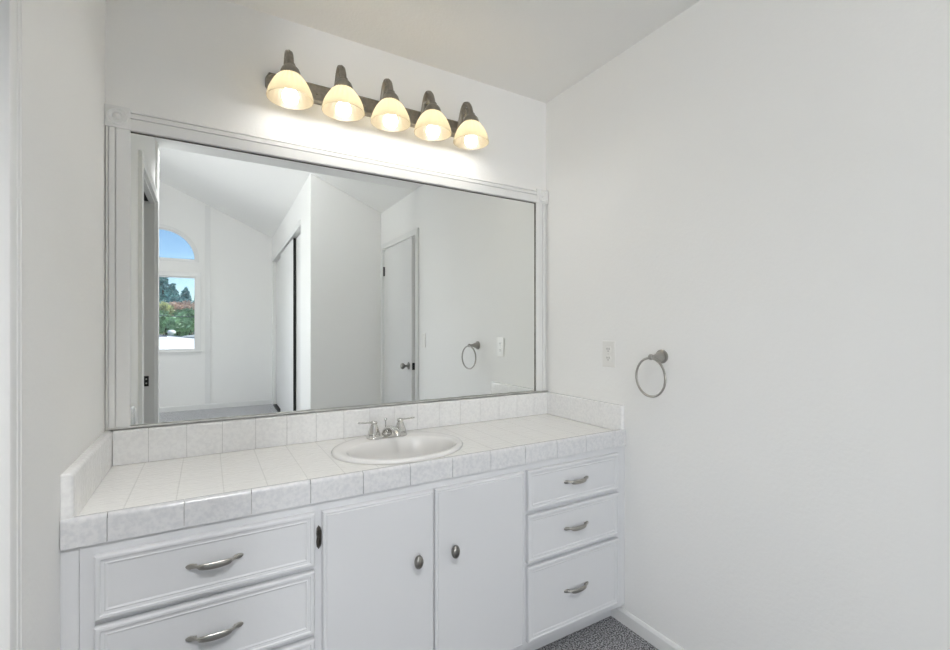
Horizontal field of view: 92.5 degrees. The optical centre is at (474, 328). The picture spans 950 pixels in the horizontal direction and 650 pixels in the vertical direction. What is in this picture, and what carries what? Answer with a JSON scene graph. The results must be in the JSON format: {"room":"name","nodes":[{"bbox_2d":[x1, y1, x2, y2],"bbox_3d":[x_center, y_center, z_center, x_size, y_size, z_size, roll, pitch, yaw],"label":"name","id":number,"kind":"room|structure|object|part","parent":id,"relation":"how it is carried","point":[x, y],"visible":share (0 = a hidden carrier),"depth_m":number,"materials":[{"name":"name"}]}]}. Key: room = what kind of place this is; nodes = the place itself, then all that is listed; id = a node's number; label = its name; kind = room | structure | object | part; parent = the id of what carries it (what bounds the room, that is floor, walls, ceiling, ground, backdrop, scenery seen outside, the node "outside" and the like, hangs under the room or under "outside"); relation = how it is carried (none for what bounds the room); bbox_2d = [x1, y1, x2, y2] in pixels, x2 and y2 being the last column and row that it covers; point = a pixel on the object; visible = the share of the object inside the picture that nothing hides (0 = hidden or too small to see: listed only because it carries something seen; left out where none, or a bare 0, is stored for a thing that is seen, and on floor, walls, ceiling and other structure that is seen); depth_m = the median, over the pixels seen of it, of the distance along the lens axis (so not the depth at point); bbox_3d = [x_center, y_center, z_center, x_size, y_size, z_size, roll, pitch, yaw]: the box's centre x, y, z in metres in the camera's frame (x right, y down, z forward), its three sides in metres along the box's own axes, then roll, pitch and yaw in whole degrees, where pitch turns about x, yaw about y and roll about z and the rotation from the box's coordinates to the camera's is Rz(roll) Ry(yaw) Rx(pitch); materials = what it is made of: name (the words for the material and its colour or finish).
{"room":"bathroom","nodes":[
{"label":"bathroom","id":0,"kind":"room"},
{"bbox_2d":[22,0,104,649],"bbox_3d":[-0.829,0.035,0.730,0.120,2.440,1.640,0,0,-30],"label":"wall","id":1,"kind":"structure","parent":0,"point":[63,41],"depth_m":0.98,"materials":[{"name":"white paint"}]},
{"bbox_2d":[0,0,21,649],"bbox_3d":[-0.553,0.201,0.395,0.016,2.108,0.858,0,0,-30],"label":"trim","id":2,"kind":"structure","parent":1,"relation":"attached to","point":[10,10],"depth_m":0.72,"materials":[{"name":"white paint"}]},
{"bbox_2d":[105,0,545,430],"bbox_3d":[-0.435,0.035,1.971,2.017,2.440,0.100,0,0,-30],"label":"wall","id":3,"kind":"structure","parent":0,"point":[202,62],"depth_m":1.74,"materials":[{"name":"white paint"}]},
{"bbox_2d":[104,103,547,430],"bbox_3d":[-0.404,-0.197,1.915,1.814,1.047,0.028,0,0,-30],"label":"wall mirror","id":4,"kind":"object","parent":3,"relation":"attached to","point":[247,275],"visible":1,"depth_m":1.77,"materials":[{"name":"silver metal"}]},
{"bbox_3d":[-1.159,-0.166,1.477,0.065,0.968,0.018,0,0,-30],"label":"casing","id":5,"kind":"part","parent":4,"relation":"part of","materials":[{"name":"white paint"}]},
{"bbox_3d":[-0.409,-0.682,1.918,1.675,0.065,0.018,0,0,-30],"label":"casing","id":6,"kind":"part","parent":4,"relation":"part of","materials":[{"name":"white paint"}]},
{"bbox_3d":[0.341,-0.166,2.359,0.065,0.968,0.018,0,0,-30],"label":"casing","id":7,"kind":"part","parent":4,"relation":"part of","materials":[{"name":"white paint"}]},
{"bbox_2d":[265,50,488,149],"bbox_3d":[-0.352,-0.910,1.838,0.902,0.218,0.213,0,0,-30],"label":"vanity light","id":8,"kind":"object","parent":3,"relation":"attached to","point":[287,89],"visible":1,"depth_m":1.79,"materials":[{"name":"beige glass"}]},
{"bbox_3d":[-0.687,-0.967,1.672,0.028,0.104,0.129,0,0,-30],"label":"arm","id":9,"kind":"part","parent":8,"relation":"part of","materials":[{"name":"grey metal"}]},
{"bbox_3d":[-0.660,-0.865,1.625,0.157,0.090,0.157,0,0,-30],"label":"lamp shade","id":10,"kind":"part","parent":8,"relation":"part of","materials":[{"name":"beige glass"}]},
{"bbox_3d":[-0.660,-0.848,1.625,0.056,0.094,0.056,0,0,-30],"label":"bulb","id":11,"kind":"part","parent":8,"relation":"part of","materials":[{"name":"white glass"}]},
{"bbox_3d":[-0.525,-0.967,1.767,0.028,0.104,0.129,0,0,-30],"label":"arm","id":12,"kind":"part","parent":8,"relation":"part of","materials":[{"name":"grey metal"}]},
{"bbox_3d":[-0.498,-0.865,1.720,0.157,0.090,0.157,0,0,-30],"label":"lamp shade","id":13,"kind":"part","parent":8,"relation":"part of","materials":[{"name":"beige glass"}]},
{"bbox_3d":[-0.498,-0.848,1.720,0.056,0.094,0.056,0,0,-30],"label":"bulb","id":14,"kind":"part","parent":8,"relation":"part of","materials":[{"name":"white glass"}]},
{"bbox_3d":[-0.422,-0.923,1.906,0.835,0.070,0.024,0,0,-30],"label":"plate","id":15,"kind":"part","parent":8,"relation":"part of","materials":[{"name":"grey metal"}]},
{"bbox_3d":[-0.364,-0.967,1.862,0.028,0.104,0.129,0,0,-30],"label":"arm","id":16,"kind":"part","parent":8,"relation":"part of","materials":[{"name":"grey metal"}]},
{"bbox_3d":[-0.336,-0.865,1.815,0.157,0.090,0.157,0,0,-30],"label":"lamp shade","id":17,"kind":"part","parent":8,"relation":"part of","materials":[{"name":"beige glass"}]},
{"bbox_3d":[-0.336,-0.848,1.815,0.056,0.094,0.056,0,0,-30],"label":"bulb","id":18,"kind":"part","parent":8,"relation":"part of","materials":[{"name":"white glass"}]},
{"bbox_3d":[-0.205,-0.967,1.956,0.028,0.104,0.129,0,0,-30],"label":"arm","id":19,"kind":"part","parent":8,"relation":"part of","materials":[{"name":"grey metal"}]},
{"bbox_3d":[-0.177,-0.865,1.908,0.157,0.090,0.157,0,0,-30],"label":"lamp shade","id":20,"kind":"part","parent":8,"relation":"part of","materials":[{"name":"beige glass"}]},
{"bbox_3d":[-0.177,-0.848,1.908,0.056,0.094,0.056,0,0,-30],"label":"bulb","id":21,"kind":"part","parent":8,"relation":"part of","materials":[{"name":"white glass"}]},
{"bbox_3d":[-0.045,-0.967,2.050,0.028,0.104,0.129,0,0,-30],"label":"arm","id":22,"kind":"part","parent":8,"relation":"part of","materials":[{"name":"grey metal"}]},
{"bbox_3d":[-0.017,-0.865,2.002,0.157,0.090,0.157,0,0,-30],"label":"lamp shade","id":23,"kind":"part","parent":8,"relation":"part of","materials":[{"name":"beige glass"}]},
{"bbox_3d":[-0.017,-0.848,2.002,0.056,0.094,0.056,0,0,-30],"label":"bulb","id":24,"kind":"part","parent":8,"relation":"part of","materials":[{"name":"white glass"}]},
{"bbox_2d":[226,0,699,102],"bbox_3d":[-0.020,-1.225,1.264,2.017,0.080,1.740,0,0,-30],"label":"ceiling","id":25,"kind":"structure","parent":0,"point":[537,50],"depth_m":1.81,"materials":[{"name":"white paint"}]},
{"bbox_2d":[536,616,658,649],"bbox_3d":[-0.463,1.285,0.946,4.670,0.060,1.840,0,0,-30],"label":"floor","id":26,"kind":"structure","parent":0,"point":[608,633],"depth_m":1.84,"materials":[{"name":"grey carpet"}]},
{"bbox_2d":[60,445,624,649],"bbox_3d":[-0.265,0.875,1.681,1.815,0.760,0.569,0,0,-30],"label":"vanity cabinet","id":27,"kind":"object","parent":26,"relation":"on","point":[530,556],"visible":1,"depth_m":1.38,"materials":[{"name":"white wood"}]},
{"bbox_3d":[-0.662,0.770,1.162,0.482,0.175,0.018,0,0,-30],"label":"drawer","id":28,"kind":"part","parent":27,"relation":"part of","materials":[{"name":"white wood"}]},
{"bbox_3d":[-0.662,0.593,1.162,0.482,0.149,0.018,0,0,-30],"label":"drawer","id":29,"kind":"part","parent":27,"relation":"part of","materials":[{"name":"white wood"}]},
{"bbox_3d":[-0.655,0.770,1.146,0.128,0.018,0.025,0,0,-30],"label":"drawer pull","id":30,"kind":"part","parent":27,"relation":"part of","materials":[{"name":"silver metal"}]},
{"bbox_3d":[-0.655,0.591,1.146,0.128,0.018,0.025,0,0,-30],"label":"drawer pull","id":31,"kind":"part","parent":27,"relation":"part of","materials":[{"name":"silver metal"}]},
{"bbox_3d":[-0.662,1.010,1.162,0.482,0.275,0.018,0,0,-30],"label":"drawer","id":32,"kind":"part","parent":27,"relation":"part of","materials":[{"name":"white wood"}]},
{"bbox_2d":[60,391,625,550],"bbox_3d":[-0.276,0.410,1.699,1.816,0.167,0.530,0,0,-30],"label":"countertop","id":33,"kind":"structure","parent":27,"relation":"on","point":[127,483],"depth_m":1.50,"materials":[{"name":"white tile"}]},
{"bbox_2d":[358,417,414,439],"bbox_3d":[-0.349,0.391,1.790,0.178,0.070,0.178,0,0,11],"label":"centerset faucet","id":34,"kind":"object","parent":33,"relation":"on","point":[390,431],"visible":1,"depth_m":1.76,"materials":[{"name":"silver metal"}]},
{"bbox_3d":[-0.416,0.365,1.759,0.077,0.013,0.026,0,0,-30],"label":"lever handle","id":35,"kind":"part","parent":34,"relation":"part of","materials":[{"name":"silver metal"}]},
{"bbox_3d":[-0.394,0.395,1.772,0.051,0.050,0.051,0,0,-30],"label":"handle","id":36,"kind":"part","parent":34,"relation":"part of","materials":[{"name":"silver metal"}]},
{"bbox_3d":[-0.347,0.420,1.799,0.165,0.012,0.057,0,0,-30],"label":"plate","id":37,"kind":"part","parent":34,"relation":"part of","materials":[{"name":"silver metal"}]},
{"bbox_3d":[-0.321,0.396,1.754,0.042,0.044,0.150,0,0,-30],"label":"spout","id":38,"kind":"part","parent":34,"relation":"part of","materials":[{"name":"silver metal"}]},
{"bbox_3d":[-0.301,0.395,1.826,0.051,0.050,0.051,0,0,-30],"label":"handle","id":39,"kind":"part","parent":34,"relation":"part of","materials":[{"name":"silver metal"}]},
{"bbox_3d":[-0.279,0.365,1.839,0.077,0.013,0.026,0,0,-30],"label":"lever handle","id":40,"kind":"part","parent":34,"relation":"part of","materials":[{"name":"silver metal"}]},
{"bbox_2d":[331,432,462,463],"bbox_3d":[-0.279,0.582,1.681,0.486,0.312,0.408,0,0,-30],"label":"oval sink","id":41,"kind":"object","parent":33,"relation":"in","point":[415,446],"visible":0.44,"depth_m":1.75,"materials":[{"name":"white ceramic"}]},
{"bbox_3d":[-0.285,0.833,1.384,0.348,0.628,0.017,0,0,-30],"label":"cabinet door","id":42,"kind":"part","parent":27,"relation":"part of","materials":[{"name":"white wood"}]},
{"bbox_3d":[-0.177,0.727,1.420,0.030,0.043,0.031,0,0,-30],"label":"door knob","id":43,"kind":"part","parent":27,"relation":"part of","materials":[{"name":"grey metal"}]},
{"bbox_3d":[-0.065,0.727,1.486,0.030,0.043,0.031,0,0,-30],"label":"door knob","id":44,"kind":"part","parent":27,"relation":"part of","materials":[{"name":"grey metal"}]},
{"bbox_3d":[0.021,0.833,1.564,0.355,0.628,0.017,0,0,-30],"label":"cabinet door","id":45,"kind":"part","parent":27,"relation":"part of","materials":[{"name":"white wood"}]},
{"bbox_3d":[0.393,1.010,1.782,0.472,0.275,0.018,0,0,-30],"label":"drawer","id":46,"kind":"part","parent":27,"relation":"part of","materials":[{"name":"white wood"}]},
{"bbox_3d":[0.393,0.770,1.782,0.472,0.175,0.018,0,0,-30],"label":"drawer","id":47,"kind":"part","parent":27,"relation":"part of","materials":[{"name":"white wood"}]},
{"bbox_3d":[0.393,0.593,1.782,0.472,0.149,0.018,0,0,-30],"label":"drawer","id":48,"kind":"part","parent":27,"relation":"part of","materials":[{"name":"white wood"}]},
{"bbox_3d":[0.402,1.010,1.767,0.128,0.018,0.025,0,0,-30],"label":"drawer pull","id":49,"kind":"part","parent":27,"relation":"part of","materials":[{"name":"silver metal"}]},
{"bbox_3d":[0.402,0.770,1.767,0.128,0.018,0.025,0,0,-30],"label":"drawer pull","id":50,"kind":"part","parent":27,"relation":"part of","materials":[{"name":"silver metal"}]},
{"bbox_3d":[0.402,0.591,1.767,0.128,0.018,0.025,0,0,-30],"label":"drawer pull","id":51,"kind":"part","parent":27,"relation":"part of","materials":[{"name":"silver metal"}]},
{"bbox_2d":[546,0,949,649],"bbox_3d":[1.121,-0.045,1.236,0.120,2.600,2.745,0,0,-30],"label":"wall","id":52,"kind":"structure","parent":0,"point":[754,194],"depth_m":1.44,"materials":[{"name":"white paint"}]},
{"bbox_2d":[602,341,614,367],"bbox_3d":[0.591,0.111,2.011,0.007,0.116,0.073,0,0,-30],"label":"wall outlet","id":53,"kind":"object","parent":52,"relation":"attached to","point":[608,347],"visible":1,"depth_m":2.01,"materials":[{"name":"white plastic"}]},
{"bbox_2d":[611,606,684,649],"bbox_3d":[0.907,1.225,1.470,0.011,0.060,1.211,0,0,-30],"label":"baseboard","id":54,"kind":"structure","parent":52,"relation":"attached to","point":[626,618],"depth_m":1.84,"materials":[{"name":"white paint"}]},
{"bbox_2d":[635,349,667,397],"bbox_3d":[0.696,0.172,1.757,0.083,0.183,0.155,0,0,-30],"label":"towel ring","id":55,"kind":"object","parent":52,"relation":"attached to","point":[661,356],"visible":1,"depth_m":1.75,"materials":[{"name":"silver metal"}]},
{"bbox_3d":[0.706,0.108,1.763,0.060,0.055,0.055,0,0,-30],"label":"post","id":56,"kind":"part","parent":55,"relation":"part of","materials":[{"name":"silver metal"}]}
]}

